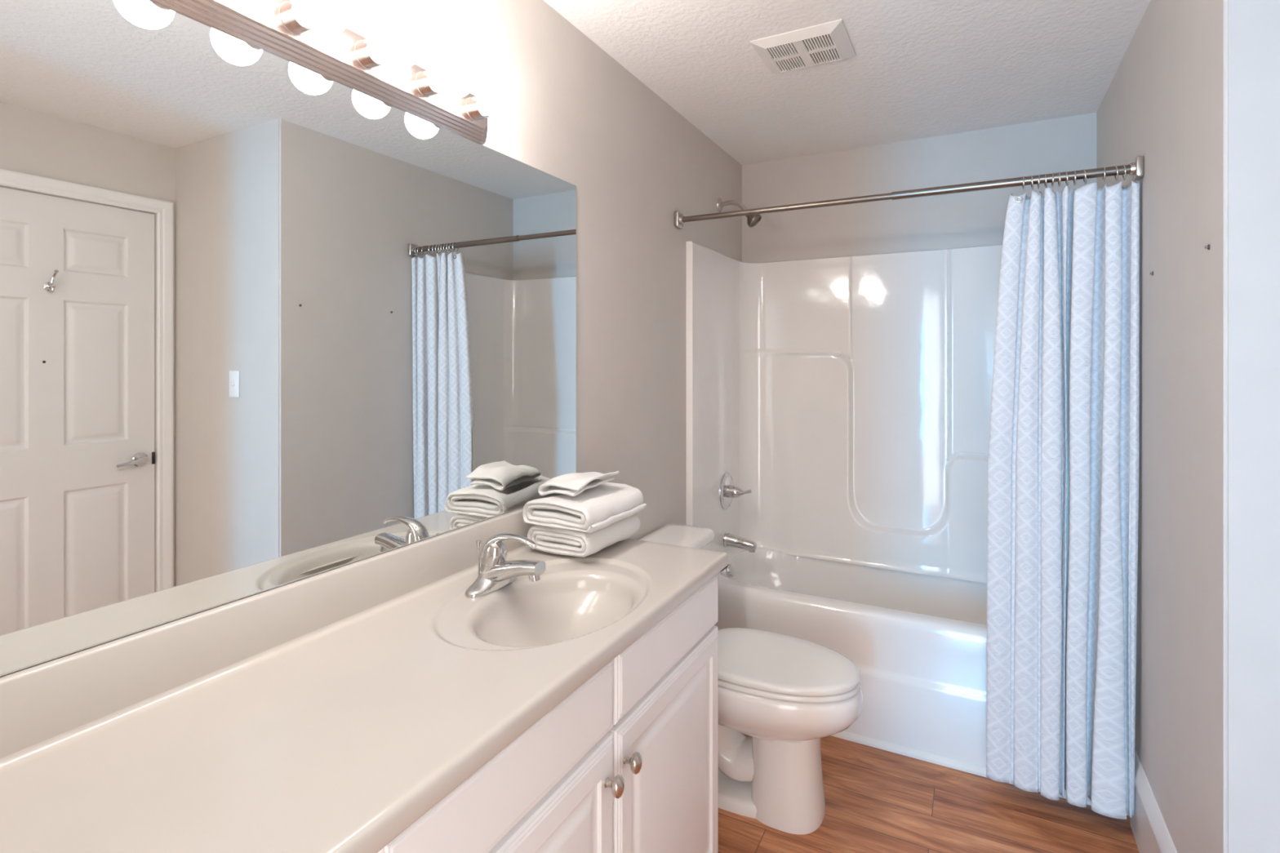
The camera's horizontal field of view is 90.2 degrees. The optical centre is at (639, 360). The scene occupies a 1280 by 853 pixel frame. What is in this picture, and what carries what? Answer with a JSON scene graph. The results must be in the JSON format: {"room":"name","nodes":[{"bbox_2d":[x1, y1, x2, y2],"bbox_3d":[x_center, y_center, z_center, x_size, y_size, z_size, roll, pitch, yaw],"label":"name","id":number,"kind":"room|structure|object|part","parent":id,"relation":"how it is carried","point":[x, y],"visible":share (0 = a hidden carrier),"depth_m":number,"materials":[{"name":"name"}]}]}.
{"room":"bathroom","nodes":[
{"label":"bathroom","id":0,"kind":"room"},
{"bbox_2d":[346,0,742,539],"bbox_3d":[-0.335,0.208,1.796,0.120,2.440,3.702,0,0,28],"label":"wall","id":1,"kind":"structure","parent":0,"point":[583,119],"depth_m":2.12,"materials":[{"name":"beige paint"}]},
{"bbox_2d":[0,507,537,759],"bbox_3d":[-0.644,0.463,1.061,0.020,0.140,1.866,0,0,28],"label":"backsplash","id":2,"kind":"structure","parent":1,"relation":"attached to","point":[42,702],"depth_m":0.99,"materials":[{"name":"beige stone"}]},
{"bbox_2d":[0,0,576,676],"bbox_3d":[-0.641,-0.069,1.083,0.005,0.920,1.908,0,0,28],"label":"wall mirror","id":3,"kind":"object","parent":1,"relation":"attached to","point":[268,320],"visible":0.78,"depth_m":1.04,"materials":[{"name":"silver mirror"}]},
{"bbox_2d":[151,0,519,144],"bbox_3d":[-0.526,-0.583,1.125,0.168,0.108,0.920,0,0,28],"label":"vanity light","id":4,"kind":"object","parent":1,"relation":"attached to","point":[313,35],"visible":1,"depth_m":1.17,"materials":[{"name":"white glass"}]},
{"bbox_2d":[278,0,314,35],"bbox_3d":[-0.576,-0.583,1.079,0.036,0.053,0.053,0,0,28],"label":"socket","id":5,"kind":"object","parent":4,"relation":"attached to","point":[291,21],"depth_m":1.07,"materials":[{"name":"silver metal"}]},
{"bbox_3d":[-0.524,-0.583,1.051,0.094,0.081,0.081,0,0,28],"label":"bulb","id":6,"kind":"part","parent":4,"relation":"part of","materials":[{"name":"white glass"}]},
{"bbox_2d":[354,36,385,70],"bbox_3d":[-0.507,-0.583,1.208,0.036,0.053,0.053,0,0,28],"label":"socket","id":7,"kind":"object","parent":4,"relation":"attached to","point":[366,58],"depth_m":1.19,"materials":[{"name":"silver metal"}]},
{"bbox_3d":[-0.455,-0.583,1.180,0.094,0.081,0.081,0,0,28],"label":"bulb","id":8,"kind":"part","parent":4,"relation":"part of","materials":[{"name":"white glass"}]},
{"bbox_2d":[414,68,442,97],"bbox_3d":[-0.439,-0.583,1.338,0.036,0.053,0.053,0,0,28],"label":"socket","id":9,"kind":"object","parent":4,"relation":"attached to","point":[425,86],"depth_m":1.32,"materials":[{"name":"silver metal"}]},
{"bbox_3d":[-0.387,-0.583,1.310,0.094,0.081,0.081,0,0,28],"label":"bulb","id":10,"kind":"part","parent":4,"relation":"part of","materials":[{"name":"white glass"}]},
{"bbox_2d":[465,94,489,120],"bbox_3d":[-0.371,-0.583,1.467,0.036,0.053,0.053,0,0,28],"label":"socket","id":11,"kind":"object","parent":4,"relation":"attached to","point":[475,110],"depth_m":1.45,"materials":[{"name":"silver metal"}]},
{"bbox_3d":[-0.318,-0.583,1.440,0.094,0.081,0.081,0,0,28],"label":"bulb","id":12,"kind":"part","parent":4,"relation":"part of","materials":[{"name":"white glass"}]},
{"bbox_2d":[716,197,761,226],"bbox_3d":[0.466,-0.694,2.966,0.201,0.153,0.072,0,0,28],"label":"showerhead","id":13,"kind":"object","parent":1,"relation":"attached to","point":[752,220],"visible":0.83,"depth_m":2.96,"materials":[{"name":"silver metal"}]},
{"bbox_3d":[0.442,-0.716,2.979,0.138,0.072,0.021,0,0,28],"label":"arm","id":14,"kind":"part","parent":13,"relation":"part of","materials":[{"name":"silver metal"}]},
{"bbox_2d":[674,155,1143,228],"bbox_3d":[0.814,-0.569,2.229,1.505,0.062,0.054,0,0,28],"label":"curtain rod","id":15,"kind":"object","parent":1,"relation":"attached to","point":[1135,168],"visible":1,"depth_m":2.12,"materials":[{"name":"metal"}]},
{"bbox_2d":[1022,176,1024,191],"bbox_3d":[1.213,-0.562,2.018,0.005,0.046,0.042,0,0,28],"label":"curtain ring","id":16,"kind":"object","parent":15,"relation":"hanging from","point":[1022,176],"visible":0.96,"depth_m":2.00,"materials":[{"name":"metal"}]},
{"bbox_2d":[1031,174,1033,190],"bbox_3d":[1.234,-0.562,2.007,0.007,0.046,0.042,0,0,28],"label":"curtain ring","id":17,"kind":"object","parent":15,"relation":"hanging from","point":[1032,184],"visible":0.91,"depth_m":1.99,"materials":[{"name":"metal"}]},
{"bbox_2d":[1037,173,1039,189],"bbox_3d":[1.250,-0.562,1.999,0.005,0.046,0.042,0,0,28],"label":"curtain ring","id":18,"kind":"object","parent":15,"relation":"hanging from","point":[1038,174],"visible":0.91,"depth_m":1.98,"materials":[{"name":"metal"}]},
{"bbox_2d":[1044,173,1047,187],"bbox_3d":[1.266,-0.562,1.990,0.008,0.046,0.042,0,0,28],"label":"curtain ring","id":19,"kind":"object","parent":15,"relation":"hanging from","point":[1046,183],"visible":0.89,"depth_m":1.98,"materials":[{"name":"metal"}]},
{"bbox_2d":[1051,172,1053,187],"bbox_3d":[1.282,-0.562,1.982,0.004,0.046,0.042,0,0,28],"label":"curtain ring","id":20,"kind":"object","parent":15,"relation":"hanging from","point":[1052,183],"visible":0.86,"depth_m":1.97,"materials":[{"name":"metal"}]},
{"bbox_2d":[1057,171,1060,186],"bbox_3d":[1.297,-0.562,1.974,0.005,0.046,0.042,0,0,28],"label":"curtain ring","id":21,"kind":"object","parent":15,"relation":"hanging from","point":[1059,184],"visible":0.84,"depth_m":1.96,"materials":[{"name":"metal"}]},
{"bbox_2d":[986,180,1139,819],"bbox_3d":[1.309,0.406,1.993,0.399,1.885,0.123,0,0,28],"label":"shower curtain","id":22,"kind":"object","parent":15,"relation":"hanging from","point":[1064,459],"visible":1,"depth_m":1.96,"materials":[{"name":"fabric"}]},
{"bbox_2d":[1065,170,1068,186],"bbox_3d":[1.314,-0.562,1.965,0.008,0.046,0.042,0,0,28],"label":"curtain ring","id":23,"kind":"object","parent":15,"relation":"hanging from","point":[1067,181],"visible":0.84,"depth_m":1.95,"materials":[{"name":"metal"}]},
{"bbox_2d":[1073,169,1075,185],"bbox_3d":[1.333,-0.562,1.955,0.004,0.046,0.042,0,0,28],"label":"curtain ring","id":24,"kind":"object","parent":15,"relation":"hanging from","point":[1074,182],"visible":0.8,"depth_m":1.94,"materials":[{"name":"metal"}]},
{"bbox_2d":[1083,168,1086,184],"bbox_3d":[1.355,-0.562,1.943,0.008,0.046,0.042,0,0,28],"label":"curtain ring","id":25,"kind":"object","parent":15,"relation":"hanging from","point":[1085,180],"visible":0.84,"depth_m":1.93,"materials":[{"name":"metal"}]},
{"bbox_2d":[1102,166,1105,182],"bbox_3d":[1.397,-0.562,1.921,0.004,0.046,0.042,0,0,28],"label":"curtain ring","id":26,"kind":"object","parent":15,"relation":"hanging from","point":[1103,178],"visible":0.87,"depth_m":1.91,"materials":[{"name":"metal"}]},
{"bbox_2d":[1114,164,1118,181],"bbox_3d":[1.424,-0.562,1.907,0.008,0.046,0.042,0,0,28],"label":"curtain ring","id":27,"kind":"object","parent":15,"relation":"hanging from","point":[1117,178],"visible":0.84,"depth_m":1.89,"materials":[{"name":"metal"}]},
{"bbox_2d":[1122,164,1126,180],"bbox_3d":[1.440,-0.562,1.898,0.008,0.046,0.042,0,0,28],"label":"curtain ring","id":28,"kind":"object","parent":15,"relation":"hanging from","point":[1123,164],"visible":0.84,"depth_m":1.88,"materials":[{"name":"metal"}]},
{"bbox_2d":[543,0,1150,164],"bbox_3d":[0.649,-1.062,1.060,2.548,0.100,4.082,0,0,28],"label":"ceiling","id":29,"kind":"structure","parent":0,"point":[919,68],"depth_m":2.19,"materials":[{"name":"white paint"}]},
{"bbox_2d":[750,18,856,73],"bbox_3d":[0.530,-1.002,2.061,0.282,0.020,0.250,0,0,28],"label":"ceiling vent","id":30,"kind":"object","parent":29,"relation":"in","point":[828,42],"visible":1,"depth_m":2.02,"materials":[{"name":"plastic"}]},
{"bbox_2d":[742,111,1097,262],"bbox_3d":[1.221,0.208,2.999,1.506,2.440,0.120,0,0,28],"label":"wall","id":31,"kind":"structure","parent":0,"point":[1068,144],"depth_m":2.93,"materials":[{"name":"beige paint"}]},
{"bbox_2d":[718,733,1139,852],"bbox_3d":[0.649,1.478,1.060,2.548,0.100,4.082,0,0,28],"label":"floor","id":32,"kind":"structure","parent":0,"point":[877,800],"depth_m":1.99,"materials":[{"name":"brown wood"}]},
{"bbox_2d":[377,573,718,852],"bbox_3d":[-0.424,0.983,0.941,0.517,0.890,1.856,0,0,28],"label":"vanity cabinet","id":33,"kind":"object","parent":32,"relation":"on","point":[628,762],"visible":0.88,"depth_m":1.20,"materials":[{"name":"white wood"}]},
{"bbox_2d":[0,507,728,852],"bbox_3d":[-0.429,0.508,0.948,0.504,0.230,1.866,0,0,28],"label":"countertop","id":34,"kind":"structure","parent":33,"relation":"on","point":[331,711],"depth_m":0.91,"materials":[{"name":"beige stone"}]},
{"bbox_2d":[464,533,546,598],"bbox_3d":[-0.289,0.442,1.422,0.175,0.122,0.145,0,0,3],"label":"faucet","id":35,"kind":"object","parent":34,"relation":"on","point":[497,573],"visible":1,"depth_m":1.39,"materials":[{"name":"silver metal"}]},
{"bbox_3d":[-0.368,0.453,1.458,0.012,0.086,0.013,0,0,28],"label":"lift rod","id":36,"kind":"part","parent":35,"relation":"part of","materials":[{"name":"silver metal"}]},
{"bbox_3d":[-0.289,0.410,1.402,0.147,0.059,0.044,0,0,28],"label":"handle","id":37,"kind":"part","parent":35,"relation":"part of","materials":[{"name":"silver metal"}]},
{"bbox_3d":[-0.274,0.463,1.395,0.141,0.066,0.060,0,0,28],"label":"spout","id":38,"kind":"part","parent":35,"relation":"part of","materials":[{"name":"silver metal"}]},
{"bbox_2d":[427,556,653,652],"bbox_3d":[-0.181,0.557,1.346,0.425,0.121,0.559,0,0,28],"label":"basin","id":39,"kind":"object","parent":34,"relation":"in","point":[586,604],"depth_m":1.40,"materials":[{"name":"white ceramic"}]},
{"bbox_2d":[527,513,640,557],"bbox_3d":[-0.145,0.456,1.717,0.204,0.071,0.263,0,0,28],"label":"bath towel","id":40,"kind":"object","parent":34,"relation":"on","point":[548,540],"visible":0.66,"depth_m":1.62,"materials":[{"name":"white fabric"}]},
{"bbox_2d":[522,481,646,533],"bbox_3d":[-0.144,0.384,1.715,0.232,0.072,0.277,0,0,28],"label":"bath towel","id":41,"kind":"object","parent":40,"relation":"on","point":[595,508],"visible":0.96,"depth_m":1.63,"materials":[{"name":"white fabric"}]},
{"bbox_2d":[537,471,619,496],"bbox_3d":[-0.163,0.325,1.708,0.147,0.051,0.188,0,0,28],"label":"washcloth","id":42,"kind":"object","parent":41,"relation":"on","point":[569,484],"visible":1,"depth_m":1.66,"materials":[{"name":"white fabric"}]},
{"bbox_3d":[-0.175,0.611,0.952,0.020,0.138,0.526,0,0,28],"label":"drawer","id":43,"kind":"part","parent":33,"relation":"part of","materials":[{"name":"white wood"}]},
{"bbox_3d":[-0.175,0.992,0.952,0.020,0.602,0.526,0,0,28],"label":"cabinet door","id":44,"kind":"part","parent":33,"relation":"part of","materials":[{"name":"white wood"}]},
{"bbox_3d":[-0.046,0.760,1.142,0.035,0.039,0.028,0,0,28],"label":"knob","id":45,"kind":"part","parent":33,"relation":"part of","materials":[{"name":"silver metal"}]},
{"bbox_3d":[-0.014,0.756,1.202,0.035,0.039,0.028,0,0,28],"label":"knob","id":46,"kind":"part","parent":33,"relation":"part of","materials":[{"name":"silver metal"}]},
{"bbox_3d":[0.075,0.992,1.426,0.020,0.602,0.532,0,0,28],"label":"cabinet door","id":47,"kind":"part","parent":33,"relation":"part of","materials":[{"name":"white wood"}]},
{"bbox_3d":[0.075,0.611,1.426,0.020,0.138,0.532,0,0,28],"label":"drawer","id":48,"kind":"part","parent":33,"relation":"part of","materials":[{"name":"white wood"}]},
{"bbox_2d":[639,523,862,835],"bbox_3d":[0.341,1.028,2.116,0.756,0.801,0.466,0,0,28],"label":"toilet","id":49,"kind":"object","parent":32,"relation":"on","point":[785,693],"visible":0.59,"depth_m":1.95,"materials":[{"name":"white ceramic"}]},
{"bbox_3d":[0.095,0.648,2.246,0.200,0.042,0.466,0,0,28],"label":"tank lid","id":50,"kind":"part","parent":49,"relation":"part of","materials":[{"name":"white ceramic"}]},
{"bbox_3d":[0.094,0.847,2.246,0.182,0.352,0.444,0,0,28],"label":"tank","id":51,"kind":"part","parent":49,"relation":"part of","materials":[{"name":"white ceramic"}]},
{"bbox_3d":[0.437,0.965,2.065,0.527,0.031,0.376,0,0,28],"label":"lid","id":52,"kind":"part","parent":49,"relation":"part of","materials":[{"name":"white plastic"}]},
{"bbox_3d":[0.436,0.993,2.065,0.528,0.018,0.372,0,0,28],"label":"seat","id":53,"kind":"part","parent":49,"relation":"part of","materials":[{"name":"white plastic"}]},
{"bbox_3d":[0.425,1.088,2.071,0.566,0.170,0.378,0,0,28],"label":"bowl","id":54,"kind":"part","parent":49,"relation":"part of","materials":[{"name":"white ceramic"}]},
{"bbox_2d":[686,240,1002,768],"bbox_3d":[1.025,0.465,2.629,1.504,1.927,0.715,0,0,28],"label":"bathtub","id":55,"kind":"object","parent":32,"relation":"on","point":[851,396],"visible":0.59,"depth_m":2.88,"materials":[{"name":"white plastic"}]},
{"bbox_3d":[0.419,0.971,2.952,0.030,0.058,0.058,0,0,28],"label":"overflow plate","id":56,"kind":"part","parent":55,"relation":"part of","materials":[{"name":"silver metal"}]},
{"bbox_2d":[720,472,751,509],"bbox_3d":[0.460,0.613,2.975,0.122,0.170,0.170,0,0,28],"label":"shower valve","id":57,"kind":"object","parent":55,"relation":"attached to","point":[728,491],"visible":1,"depth_m":2.96,"materials":[{"name":"silver metal"}]},
{"bbox_3d":[0.465,0.613,2.972,0.111,0.060,0.060,0,0,28],"label":"lever","id":58,"kind":"part","parent":57,"relation":"part of","materials":[{"name":"silver metal"}]},
{"bbox_2d":[723,532,757,552],"bbox_3d":[0.468,0.842,2.959,0.152,0.072,0.066,0,0,28],"label":"tub spout","id":59,"kind":"object","parent":55,"relation":"attached to","point":[729,540],"visible":1,"depth_m":2.94,"materials":[{"name":"silver metal"}]},
{"bbox_2d":[714,547,986,768],"bbox_3d":[1.038,1.183,2.654,1.504,0.490,0.658,0,0,28],"label":"tub","id":60,"kind":"object","parent":55,"relation":"in","point":[916,637],"depth_m":2.42,"materials":[{"name":"white plastic"}]},
{"bbox_2d":[831,731,1128,815],"bbox_3d":[0.881,1.417,2.356,1.504,0.022,0.016,0,0,28],"label":"trim","id":61,"kind":"structure","parent":55,"relation":"attached to","point":[917,754],"depth_m":2.29,"materials":[{"name":"white wood"}]},
{"bbox_2d":[1097,0,1279,852],"bbox_3d":[1.887,0.208,1.791,0.802,2.440,1.634,0,0,28],"label":"wall","id":62,"kind":"structure","parent":0,"point":[1194,92],"depth_m":1.36,"materials":[{"name":"beige paint"}]},
{"bbox_2d":[1129,751,1177,852],"bbox_3d":[1.325,1.312,1.604,0.017,0.232,0.806,0,0,28],"label":"baseboard","id":63,"kind":"structure","parent":62,"relation":"attached to","point":[1150,832],"depth_m":1.78,"materials":[{"name":"white paint"}]}
]}

